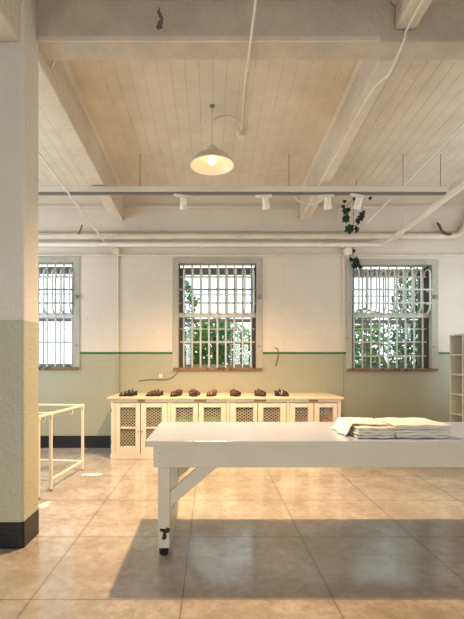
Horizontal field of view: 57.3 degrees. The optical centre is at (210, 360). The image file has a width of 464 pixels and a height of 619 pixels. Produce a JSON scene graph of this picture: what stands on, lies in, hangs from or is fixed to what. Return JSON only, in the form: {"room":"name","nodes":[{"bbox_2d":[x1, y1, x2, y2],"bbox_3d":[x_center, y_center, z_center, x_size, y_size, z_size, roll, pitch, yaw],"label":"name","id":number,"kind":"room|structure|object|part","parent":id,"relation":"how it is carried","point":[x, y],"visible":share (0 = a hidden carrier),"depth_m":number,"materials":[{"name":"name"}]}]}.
{"room":"workshop studio","nodes":[
{"label":"workshop studio","id":0,"kind":"room"},
{"bbox_2d":[0,448,463,618],"bbox_3d":[0.075,1.540,1.395,9.750,0.200,12.190,0,0,0],"label":"floor","id":1,"kind":"structure","parent":0,"point":[247,542],"depth_m":3.26,"materials":[{"name":"tile"}]},
{"bbox_2d":[0,0,38,548],"bbox_3d":[-1.620,-0.810,3.405,0.364,4.500,0.314,0,0,0],"label":"column","id":2,"kind":"structure","parent":1,"relation":"on","point":[19,511],"depth_m":3.25,"materials":[{"name":"beige paint"}]},
{"bbox_2d":[38,501,50,507],"bbox_3d":[-1.665,1.429,4.235,0.116,0.019,0.169,0,0,0],"label":"scrap","id":3,"kind":"object","parent":1,"relation":"on","point":[43,505],"visible":0.91,"depth_m":4.21,"materials":[{"name":"white paper"}]},
{"bbox_2d":[38,404,84,499],"bbox_3d":[-2.170,1.000,5.041,0.909,0.881,1.219,0,0,5],"label":"rack","id":4,"kind":"object","parent":1,"relation":"on","point":[50,460],"visible":0.73,"depth_m":4.70,"materials":[{"name":"paint"}]},
{"bbox_3d":[-1.800,1.006,4.420,0.038,0.843,0.038,0,0,0],"label":"leg","id":5,"kind":"part","parent":4,"relation":"part of","materials":[{"name":"paint"}]},
{"bbox_3d":[-1.788,0.585,4.560,0.034,0.034,0.281,0,0,5],"label":"rail","id":6,"kind":"part","parent":4,"relation":"part of","materials":[{"name":"metal"}]},
{"bbox_3d":[-1.775,1.006,4.700,0.038,0.843,0.038,0,0,0],"label":"leg","id":7,"kind":"part","parent":4,"relation":"part of","materials":[{"name":"paint"}]},
{"bbox_3d":[-2.115,0.585,5.620,0.854,0.034,0.034,0,0,5],"label":"rail","id":8,"kind":"part","parent":4,"relation":"part of","materials":[{"name":"metal"}]},
{"bbox_3d":[-2.115,1.318,5.620,0.854,0.034,0.034,0,0,5],"label":"rail","id":9,"kind":"part","parent":4,"relation":"part of","materials":[{"name":"paint"}]},
{"bbox_3d":[-1.732,0.585,5.140,0.034,0.034,0.884,0,0,6],"label":"rail","id":10,"kind":"part","parent":4,"relation":"part of","materials":[{"name":"metal"}]},
{"bbox_3d":[-1.732,1.318,5.140,0.034,0.034,0.884,0,0,6],"label":"rail","id":11,"kind":"part","parent":4,"relation":"part of","materials":[{"name":"paint"}]},
{"bbox_3d":[-1.690,1.006,5.580,0.038,0.843,0.038,0,0,0],"label":"leg","id":12,"kind":"part","parent":4,"relation":"part of","materials":[{"name":"paint"}]},
{"bbox_2d":[81,473,101,475],"bbox_3d":[-1.513,1.438,5.364,0.264,0.003,0.133,0,0,0],"label":"scrap","id":13,"kind":"object","parent":1,"relation":"on","point":[88,474],"visible":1,"depth_m":5.37,"materials":[{"name":"white paper"}]},
{"bbox_2d":[107,393,343,458],"bbox_3d":[0.212,0.985,6.617,3.472,0.911,0.843,0,0,0],"label":"base cabinet","id":14,"kind":"object","parent":1,"relation":"on","point":[134,418],"visible":0.51,"depth_m":6.23,"materials":[{"name":"beige paint"}]},
{"bbox_2d":[119,390,133,395],"bbox_3d":[-1.267,0.478,6.347,0.219,0.102,0.078,0,0,-3],"label":"sandal","id":15,"kind":"object","parent":14,"relation":"on","point":[125,391],"visible":1,"depth_m":6.32,"materials":[{"name":"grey leather"}]},
{"bbox_3d":[-1.222,0.996,6.227,0.363,0.757,0.022,0,0,0],"label":"door","id":16,"kind":"part","parent":14,"relation":"part of","materials":[{"name":"beige paint"}]},
{"bbox_2d":[146,390,159,395],"bbox_3d":[-0.867,0.478,6.347,0.219,0.102,0.078,0,0,-7],"label":"sandal","id":17,"kind":"object","parent":14,"relation":"on","point":[148,393],"visible":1,"depth_m":6.32,"materials":[{"name":"brown leather"}]},
{"bbox_3d":[-0.838,0.996,6.227,0.382,0.757,0.022,0,0,0],"label":"door","id":18,"kind":"part","parent":14,"relation":"part of","materials":[{"name":"beige paint"}]},
{"bbox_2d":[170,389,180,396],"bbox_3d":[-0.534,0.478,6.347,0.078,0.102,0.219,0,0,37],"label":"sandal","id":19,"kind":"object","parent":14,"relation":"on","point":[175,393],"visible":1,"depth_m":6.32,"materials":[{"name":"brown leather"}]},
{"bbox_3d":[-0.391,0.996,6.227,0.394,0.757,0.022,0,0,0],"label":"door","id":20,"kind":"part","parent":14,"relation":"part of","materials":[{"name":"beige paint"}]},
{"bbox_2d":[189,389,197,396],"bbox_3d":[-0.269,0.478,6.347,0.078,0.102,0.219,0,0,-31],"label":"sandal","id":21,"kind":"object","parent":14,"relation":"on","point":[191,393],"visible":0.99,"depth_m":6.31,"materials":[{"name":"brown leather"}]},
{"bbox_2d":[176,414,220,421],"bbox_3d":[-0.166,0.903,6.450,0.744,0.164,0.384,0,0,0],"label":"cloth bundle","id":22,"kind":"object","parent":14,"relation":"in","point":[185,414],"visible":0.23,"depth_m":6.28,"materials":[{"name":"green fabric"}]},
{"bbox_2d":[206,389,215,396],"bbox_3d":[0.003,0.478,6.347,0.078,0.102,0.219,0,0,35],"label":"sandal","id":23,"kind":"object","parent":14,"relation":"on","point":[211,393],"visible":1,"depth_m":6.32,"materials":[{"name":"leather"}]},
{"bbox_3d":[0.019,0.996,6.227,0.403,0.757,0.022,0,0,0],"label":"door","id":24,"kind":"part","parent":14,"relation":"part of","materials":[{"name":"beige paint"}]},
{"bbox_2d":[230,389,239,396],"bbox_3d":[0.354,0.478,6.347,0.077,0.102,0.219,0,0,-33],"label":"sandal","id":25,"kind":"object","parent":14,"relation":"on","point":[232,393],"visible":1,"depth_m":6.32,"materials":[{"name":"brown leather"}]},
{"bbox_3d":[0.479,0.996,6.227,0.400,0.757,0.022,0,0,0],"label":"door","id":26,"kind":"part","parent":14,"relation":"part of","materials":[{"name":"beige paint"}]},
{"bbox_2d":[254,389,265,396],"bbox_3d":[0.734,0.478,6.347,0.078,0.102,0.219,0,0,-39],"label":"sandal","id":27,"kind":"object","parent":14,"relation":"on","point":[256,393],"visible":1,"depth_m":6.32,"materials":[{"name":"brown leather"}]},
{"bbox_3d":[0.896,0.996,6.227,0.411,0.757,0.022,0,0,0],"label":"door","id":28,"kind":"part","parent":14,"relation":"part of","materials":[{"name":"beige paint"}]},
{"bbox_2d":[275,390,288,396],"bbox_3d":[1.062,0.478,6.347,0.219,0.102,0.078,0,0,25],"label":"sandal","id":29,"kind":"object","parent":14,"relation":"on","point":[279,393],"visible":0.99,"depth_m":6.32,"materials":[{"name":"grey leather"}]},
{"bbox_3d":[1.333,0.996,6.227,0.344,0.757,0.022,0,0,0],"label":"door","id":30,"kind":"part","parent":14,"relation":"part of","materials":[{"name":"beige paint"}]},
{"bbox_2d":[319,415,331,421],"bbox_3d":[1.697,0.913,6.425,0.250,0.145,0.334,0,0,0],"label":"cloth bundle","id":31,"kind":"object","parent":14,"relation":"in","point":[320,418],"visible":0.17,"depth_m":6.28,"materials":[{"name":"red fabric"}]},
{"bbox_3d":[1.684,0.996,6.227,0.335,0.757,0.022,0,0,0],"label":"door","id":32,"kind":"part","parent":14,"relation":"part of","materials":[{"name":"beige paint"}]},
{"bbox_2d":[145,422,463,555],"bbox_3d":[1.384,1.012,3.580,3.732,0.856,0.980,0,0,0],"label":"table","id":33,"kind":"object","parent":1,"relation":"on","point":[178,447],"visible":0.99,"depth_m":3.10,"materials":[{"name":"paint"}]},
{"bbox_3d":[-0.348,1.004,3.169,0.088,0.751,0.090,0,0,0],"label":"leg","id":34,"kind":"part","parent":33,"relation":"part of","materials":[{"name":"paint"}]},
{"bbox_3d":[-0.348,1.004,3.939,0.088,0.751,0.090,0,0,0],"label":"leg","id":35,"kind":"part","parent":33,"relation":"part of","materials":[{"name":"paint"}]},
{"bbox_2d":[331,417,388,435],"bbox_3d":[1.191,0.530,3.450,0.348,0.096,0.400,0,0,0],"label":"loose sheet","id":36,"kind":"object","parent":33,"relation":"on","point":[342,425],"visible":1,"depth_m":3.42,"materials":[{"name":"white paper"}]},
{"bbox_2d":[348,431,394,438],"bbox_3d":[1.245,0.572,3.338,0.294,0.023,0.324,0,0,0],"label":"sheet","id":37,"kind":"object","parent":33,"relation":"on","point":[349,432],"visible":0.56,"depth_m":3.19,"materials":[{"name":"white paper"}]},
{"bbox_2d":[349,428,394,435],"bbox_3d":[1.240,0.551,3.336,0.294,0.023,0.328,0,0,0],"label":"sheet","id":38,"kind":"object","parent":37,"relation":"on","point":[350,430],"visible":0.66,"depth_m":3.18,"materials":[{"name":"white paper"}]},
{"bbox_2d":[351,426,396,432],"bbox_3d":[1.252,0.531,3.341,0.295,0.023,0.319,0,0,0],"label":"sheet","id":39,"kind":"object","parent":38,"relation":"on","point":[352,428],"visible":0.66,"depth_m":3.20,"materials":[{"name":"white paper"}]},
{"bbox_2d":[352,424,396,429],"bbox_3d":[1.252,0.511,3.341,0.294,0.023,0.319,0,0,0],"label":"sheet","id":40,"kind":"object","parent":39,"relation":"on","point":[357,426],"visible":0.77,"depth_m":3.22,"materials":[{"name":"beige paper"}]},
{"bbox_2d":[393,435,450,437],"bbox_3d":[1.609,0.572,3.397,0.427,0.023,0.407,0,0,0],"label":"sheet","id":41,"kind":"object","parent":33,"relation":"on","point":[396,436],"visible":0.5,"depth_m":3.21,"materials":[{"name":"white paper"}]},
{"bbox_2d":[395,432,453,434],"bbox_3d":[1.611,0.551,3.394,0.447,0.023,0.412,0,0,0],"label":"sheet","id":42,"kind":"object","parent":41,"relation":"on","point":[396,433],"visible":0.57,"depth_m":3.20,"materials":[{"name":"white paper"}]},
{"bbox_2d":[395,429,451,432],"bbox_3d":[1.600,0.531,3.393,0.428,0.023,0.414,0,0,0],"label":"sheet","id":43,"kind":"object","parent":42,"relation":"on","point":[397,430],"visible":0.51,"depth_m":3.20,"materials":[{"name":"white paper"}]},
{"bbox_2d":[389,425,450,429],"bbox_3d":[1.605,0.510,3.395,0.426,0.023,0.409,0,0,0],"label":"sheet","id":44,"kind":"object","parent":43,"relation":"on","point":[410,428],"visible":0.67,"depth_m":3.20,"materials":[{"name":"white paper"}]},
{"bbox_2d":[375,417,451,427],"bbox_3d":[1.599,0.490,3.393,0.427,0.023,0.415,0,0,0],"label":"sheet","id":45,"kind":"object","parent":44,"relation":"on","point":[414,422],"visible":1,"depth_m":3.31,"materials":[{"name":"white paper"}]},
{"bbox_2d":[449,333,463,421],"bbox_3d":[3.871,0.517,5.950,0.314,1.845,1.324,0,0,0],"label":"bookcase","id":46,"kind":"object","parent":1,"relation":"on","point":[456,354],"visible":0.64,"depth_m":6.59,"materials":[{"name":"paint"}]},
{"bbox_3d":[3.867,0.806,5.950,0.306,0.022,1.324,0,0,0],"label":"shelf","id":47,"kind":"part","parent":46,"relation":"part of","materials":[{"name":"paint"}]},
{"bbox_2d":[38,195,463,435],"bbox_3d":[0.175,-1.010,7.265,9.550,4.900,0.450,0,0,0],"label":"wall","id":48,"kind":"structure","parent":0,"point":[302,295],"depth_m":7.04,"materials":[{"name":"paint"}]},
{"bbox_2d":[38,257,79,369],"bbox_3d":[-2.922,-0.793,7.232,1.494,1.876,0.516,0,0,0],"label":"window","id":49,"kind":"structure","parent":48,"relation":"in","point":[73,271],"depth_m":7.10,"materials":[{"name":"paint"}]},
{"bbox_3d":[-2.922,-0.769,7.390,1.284,1.741,0.040,0,0,0],"label":"sash","id":50,"kind":"part","parent":49,"relation":"part of","materials":[{"name":"paint"}]},
{"bbox_2d":[38,269,72,314],"bbox_3d":[-2.922,-1.155,7.085,1.296,0.778,0.221,0,0,0],"label":"bars","id":51,"kind":"object","parent":49,"relation":"on","point":[47,276],"depth_m":7.10,"materials":[{"name":"paint"}]},
{"bbox_3d":[-2.922,0.121,7.082,1.474,0.047,0.155,0,0,0],"label":"sill","id":52,"kind":"part","parent":49,"relation":"part of","materials":[{"name":"brown wood"}]},
{"bbox_2d":[40,436,110,447],"bbox_3d":[0.075,1.340,7.030,9.350,0.200,0.020,0,0,0],"label":"baseboard","id":53,"kind":"structure","parent":48,"relation":"attached to","point":[58,441],"depth_m":7.02,"materials":[{"name":"black paint"}]},
{"bbox_2d":[113,248,119,253],"bbox_3d":[-1.556,-1.810,7.000,0.100,0.100,0.079,0,0,0],"label":"junction box","id":54,"kind":"object","parent":48,"relation":"attached to","point":[115,250],"visible":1,"depth_m":6.96,"materials":[{"name":"beige paint"}]},
{"bbox_2d":[117,256,118,391],"bbox_3d":[-1.540,-0.645,7.022,0.042,2.320,0.042,0,0,0],"label":"conduit","id":55,"kind":"object","parent":48,"relation":"attached to","point":[117,256],"visible":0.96,"depth_m":7.01,"materials":[{"name":"metal"}]},
{"bbox_2d":[172,258,262,370],"bbox_3d":[0.109,-0.778,7.232,1.499,1.872,0.516,0,0,0],"label":"window","id":56,"kind":"structure","parent":48,"relation":"in","point":[179,274],"depth_m":7.12,"materials":[{"name":"paint"}]},
{"bbox_3d":[0.109,0.135,7.082,1.479,0.047,0.155,0,0,0],"label":"sill","id":57,"kind":"part","parent":56,"relation":"part of","materials":[{"name":"brown wood"}]},
{"bbox_2d":[179,268,256,314],"bbox_3d":[0.109,-1.155,7.085,1.301,0.778,0.221,0,0,0],"label":"bars","id":58,"kind":"object","parent":56,"relation":"on","point":[253,274],"depth_m":7.02,"materials":[{"name":"paint"}]},
{"bbox_2d":[38,230,457,231],"bbox_3d":[0.075,-2.149,7.020,9.350,0.024,0.024,0,0,0],"label":"conduit","id":59,"kind":"object","parent":48,"relation":"attached to","point":[38,230],"visible":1,"depth_m":7.01,"materials":[{"name":"white metal"}]},
{"bbox_2d":[38,222,463,239],"bbox_3d":[-0.114,-2.402,6.929,8.972,0.828,0.188,0,0,0],"label":"pipe","id":60,"kind":"object","parent":48,"relation":"attached to","point":[41,236],"depth_m":6.92,"materials":[{"name":"white metal"}]},
{"bbox_3d":[3.806,-2.162,6.921,0.228,0.241,0.094,0,0,22],"label":"pipe bracket","id":61,"kind":"part","parent":60,"relation":"part of","materials":[{"name":"brown metal"}]},
{"bbox_2d":[38,181,463,246],"bbox_3d":[-0.817,-1.993,5.293,7.566,0.259,3.416,0,0,0],"label":"pipe","id":62,"kind":"object","parent":48,"relation":"attached to","point":[458,188],"visible":1,"depth_m":6.92,"materials":[{"name":"white metal"}]},
{"bbox_2d":[38,151,103,240],"bbox_3d":[-1.889,-2.215,5.780,0.028,0.536,2.264,0,0,7],"label":"conduit","id":63,"kind":"object","parent":62,"relation":"attached to","point":[39,153],"visible":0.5,"depth_m":5.64,"materials":[{"name":"white metal"}]},
{"bbox_2d":[38,205,463,207],"bbox_3d":[0.075,-2.557,7.025,9.350,0.040,0.030,0,0,0],"label":"trim","id":64,"kind":"structure","parent":48,"relation":"attached to","point":[39,206],"depth_m":7.01,"materials":[{"name":"paint"}]},
{"bbox_2d":[38,254,463,255],"bbox_3d":[0.075,-1.752,7.010,9.350,0.032,0.032,0,0,0],"label":"conduit","id":65,"kind":"object","parent":48,"relation":"attached to","point":[38,254],"visible":1,"depth_m":7.00,"materials":[{"name":"white metal"}]},
{"bbox_2d":[342,256,343,416],"bbox_3d":[2.184,-0.298,7.028,0.026,2.884,0.018,0,0,0],"label":"conduit","id":66,"kind":"object","parent":48,"relation":"attached to","point":[342,256],"visible":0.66,"depth_m":7.02,"materials":[{"name":"metal"}]},
{"bbox_2d":[342,247,351,256],"bbox_3d":[2.250,-1.802,6.990,0.140,0.140,0.100,0,0,0],"label":"junction box","id":67,"kind":"object","parent":48,"relation":"attached to","point":[347,251],"visible":1,"depth_m":6.94,"materials":[{"name":"white paint"}]},
{"bbox_2d":[346,259,438,370],"bbox_3d":[3.005,-0.760,7.232,1.528,1.859,0.516,0,0,0],"label":"window","id":68,"kind":"structure","parent":48,"relation":"in","point":[427,296],"depth_m":7.13,"materials":[{"name":"paint"}]},
{"bbox_2d":[349,248,361,269],"bbox_3d":[2.374,-1.693,6.995,0.238,0.400,0.054,0,0,0],"label":"climbing ivy","id":69,"kind":"object","parent":68,"relation":"attached to","point":[357,265],"visible":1,"depth_m":6.98,"materials":[{"name":"green plant"}]},
{"bbox_3d":[3.005,-0.736,7.390,1.318,1.724,0.040,0,0,0],"label":"sash","id":70,"kind":"part","parent":68,"relation":"part of","materials":[{"name":"paint"}]},
{"bbox_3d":[3.005,0.146,7.082,1.508,0.047,0.155,0,0,0],"label":"sill","id":71,"kind":"part","parent":68,"relation":"part of","materials":[{"name":"brown wood"}]},
{"bbox_2d":[353,268,431,314],"bbox_3d":[3.005,-1.155,7.085,1.330,0.778,0.221,0,0,0],"label":"bars","id":72,"kind":"object","parent":68,"relation":"on","point":[427,274],"depth_m":7.13,"materials":[{"name":"paint"}]},
{"bbox_2d":[38,0,463,194],"bbox_3d":[0.075,-3.170,1.420,9.350,0.860,11.840,0,0,0],"label":"ceiling","id":73,"kind":"structure","parent":0,"point":[151,118],"depth_m":5.07,"materials":[{"name":"paint"}]},
{"bbox_2d":[0,0,18,41],"bbox_3d":[-1.584,-2.955,-0.624,0.313,1.029,7.752,0,0,0],"label":"ceiling beam","id":74,"kind":"structure","parent":73,"relation":"attached to","point":[9,9],"depth_m":3.13,"materials":[{"name":"paint"}]},
{"bbox_2d":[35,0,124,220],"bbox_3d":[-1.540,-2.657,5.245,0.251,0.671,3.590,0,0,0],"label":"ceiling beam","id":75,"kind":"structure","parent":73,"relation":"attached to","point":[58,90],"depth_m":4.69,"materials":[{"name":"paint"}]},
{"bbox_2d":[190,104,233,175],"bbox_3d":[0.011,-2.550,4.800,0.502,0.684,0.502,0,0,0],"label":"pendant lamp","id":76,"kind":"object","parent":73,"relation":"hanging from","point":[211,161],"visible":1,"depth_m":4.87,"materials":[{"name":"metal"}]},
{"bbox_3d":[0.011,-2.665,4.800,0.017,0.454,0.018,0,0,0],"label":"stem","id":77,"kind":"part","parent":76,"relation":"part of","materials":[{"name":"beige paint"}]},
{"bbox_3d":[0.011,-2.280,4.800,0.502,0.145,0.502,0,0,0],"label":"lamp shade","id":78,"kind":"part","parent":76,"relation":"part of","materials":[{"name":"metal"}]},
{"bbox_3d":[0.011,-2.287,4.800,0.090,0.122,0.090,0,0,0],"label":"bulb","id":79,"kind":"part","parent":76,"relation":"part of","materials":[{"name":"white glass"}]},
{"bbox_2d":[213,115,240,127],"bbox_3d":[0.221,-2.797,4.949,0.089,0.129,0.474,0,0,45],"label":"conduit","id":80,"kind":"object","parent":73,"relation":"attached to","point":[235,118],"visible":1,"depth_m":4.88,"materials":[{"name":"white metal"}]},
{"bbox_2d":[237,129,244,138],"bbox_3d":[0.374,-2.826,5.280,0.110,0.075,0.110,0,0,0],"label":"junction box","id":81,"kind":"object","parent":73,"relation":"attached to","point":[240,134],"visible":1,"depth_m":5.25,"materials":[{"name":"beige paint"}]},
{"bbox_2d":[38,154,448,204],"bbox_3d":[-0.182,-2.514,5.867,6.836,0.636,0.198,0,0,0],"label":"track","id":82,"kind":"object","parent":73,"relation":"hanging from","point":[42,190],"visible":0.96,"depth_m":5.77,"materials":[{"name":"metal"}]},
{"bbox_2d":[173,193,189,209],"bbox_3d":[-0.405,-2.172,5.799,0.220,0.197,0.144,0,0,-41],"label":"track spotlight","id":83,"kind":"object","parent":82,"relation":"attached to","point":[183,198],"visible":1,"depth_m":5.78,"materials":[{"name":"paint"}]},
{"bbox_3d":[-0.196,-2.289,5.800,6.808,0.037,0.036,0,0,0],"label":"track rail","id":84,"kind":"part","parent":82,"relation":"part of","materials":[{"name":"white metal"}]},
{"bbox_2d":[255,194,271,209],"bbox_3d":[0.715,-2.172,5.810,0.220,0.197,0.144,0,0,-18],"label":"track spotlight","id":85,"kind":"object","parent":82,"relation":"attached to","point":[265,200],"visible":1,"depth_m":5.78,"materials":[{"name":"paint"}]},
{"bbox_2d":[317,194,333,209],"bbox_3d":[1.566,-2.172,5.810,0.220,0.197,0.144,0,0,-18],"label":"track spotlight","id":86,"kind":"object","parent":82,"relation":"attached to","point":[327,198],"visible":1,"depth_m":5.78,"materials":[{"name":"paint"}]},
{"bbox_2d":[350,193,364,209],"bbox_3d":[1.992,-2.172,5.796,0.144,0.197,0.220,0,0,43],"label":"track spotlight","id":87,"kind":"object","parent":82,"relation":"attached to","point":[358,201],"visible":1,"depth_m":5.78,"materials":[{"name":"paint"}]},
{"bbox_3d":[3.139,-2.606,5.800,0.009,0.452,0.009,0,0,22],"label":"hanger rod","id":88,"kind":"part","parent":82,"relation":"part of","materials":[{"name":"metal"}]},
{"bbox_2d":[240,0,256,130],"bbox_3d":[0.336,-2.762,3.231,0.055,0.323,4.061,0,0,1],"label":"conduit","id":89,"kind":"object","parent":73,"relation":"attached to","point":[255,1],"visible":1,"depth_m":3.64,"materials":[{"name":"white metal"}]},
{"bbox_2d":[37,2,463,69],"bbox_3d":[0.075,-3.020,3.683,9.350,0.760,0.370,0,0,0],"label":"ceiling beam","id":90,"kind":"structure","parent":73,"relation":"attached to","point":[65,30],"depth_m":3.51,"materials":[{"name":"paint"}]},
{"bbox_2d":[279,195,279,240],"bbox_3d":[1.115,-2.359,6.900,0.011,0.813,0.011,0,0,23],"label":"hanger","id":91,"kind":"object","parent":73,"relation":"hanging from","point":[279,195],"visible":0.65,"depth_m":6.89,"materials":[{"name":"beige paint"}]},
{"bbox_2d":[299,60,393,220],"bbox_3d":[1.555,-2.649,5.383,0.241,0.654,3.315,0,0,0],"label":"ceiling beam","id":92,"kind":"structure","parent":73,"relation":"attached to","point":[366,73],"depth_m":4.74,"materials":[{"name":"paint"}]},
{"bbox_2d":[305,0,423,210],"bbox_3d":[1.526,-2.537,4.100,0.110,0.412,5.002,0,0,-2],"label":"conduit","id":93,"kind":"object","parent":92,"relation":"attached to","point":[421,1],"visible":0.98,"depth_m":3.83,"materials":[{"name":"white metal"}]},
{"bbox_2d":[341,181,371,233],"bbox_3d":[2.216,-2.336,6.466,0.473,0.835,0.060,0,0,0],"label":"ivy","id":94,"kind":"object","parent":73,"relation":"hanging from","point":[349,228],"visible":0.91,"depth_m":6.45,"materials":[{"name":"green plant"}]},
{"bbox_3d":[2.173,-2.366,6.450,0.260,0.776,0.008,0,0,0],"label":"stem","id":95,"kind":"part","parent":94,"relation":"part of","materials":[{"name":"green plant"}]},
{"bbox_2d":[403,195,403,240],"bbox_3d":[3.133,-2.359,6.900,0.011,0.813,0.011,0,0,23],"label":"hanger","id":96,"kind":"object","parent":73,"relation":"hanging from","point":[403,195],"visible":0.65,"depth_m":6.89,"materials":[{"name":"beige paint"}]},
{"bbox_2d":[391,0,432,28],"bbox_3d":[1.605,-3.105,-0.496,0.251,0.729,8.008,0,0,0],"label":"ceiling beam","id":97,"kind":"structure","parent":73,"relation":"attached to","point":[404,9],"depth_m":3.38,"materials":[{"name":"paint"}]},
{"bbox_2d":[365,122,463,224],"bbox_3d":[2.762,-2.526,5.975,0.028,0.588,2.007,0,0,-13],"label":"conduit","id":98,"kind":"object","parent":73,"relation":"attached to","point":[462,124],"visible":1,"depth_m":5.64,"materials":[{"name":"white metal"}]},
{"label":"outside","id":99,"kind":"structure","parent":0,"visible":0},
{"bbox_3d":[0.000,1.575,16.745,32.000,0.230,18.509,0,0,0],"label":"ground","id":100,"kind":"structure","parent":99,"visible":0},
{"bbox_2d":[185,280,199,360],"bbox_3d":[-0.632,-0.267,9.885,0.945,3.454,1.007,0,0,0],"label":"shrub","id":101,"kind":"object","parent":100,"relation":"on","point":[187,286],"visible":0.09,"depth_m":9.84,"materials":[{"name":"green plant"}]},
{"bbox_2d":[180,318,253,367],"bbox_3d":[0.154,0.235,8.738,2.220,2.461,1.181,0,0,0],"label":"shrub","id":102,"kind":"object","parent":100,"relation":"on","point":[221,325],"visible":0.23,"depth_m":8.49,"materials":[{"name":"green plant"}]},
{"bbox_2d":[355,308,391,364],"bbox_3d":[3.034,0.163,8.593,1.297,2.596,1.047,0,0,0],"label":"shrub","id":103,"kind":"object","parent":100,"relation":"on","point":[375,327],"visible":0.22,"depth_m":8.39,"materials":[{"name":"green plant"}]},
{"bbox_2d":[382,267,417,364],"bbox_3d":[4.707,-0.380,9.906,1.341,3.684,1.154,0,0,0],"label":"shrub","id":104,"kind":"object","parent":100,"relation":"on","point":[409,336],"visible":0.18,"depth_m":9.84,"materials":[{"name":"green plant"}]},
{"bbox_3d":[4.681,-0.120,9.878,0.647,3.164,0.532,0,0,-45],"label":"stem","id":105,"kind":"part","parent":104,"relation":"part of","materials":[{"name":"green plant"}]}
]}

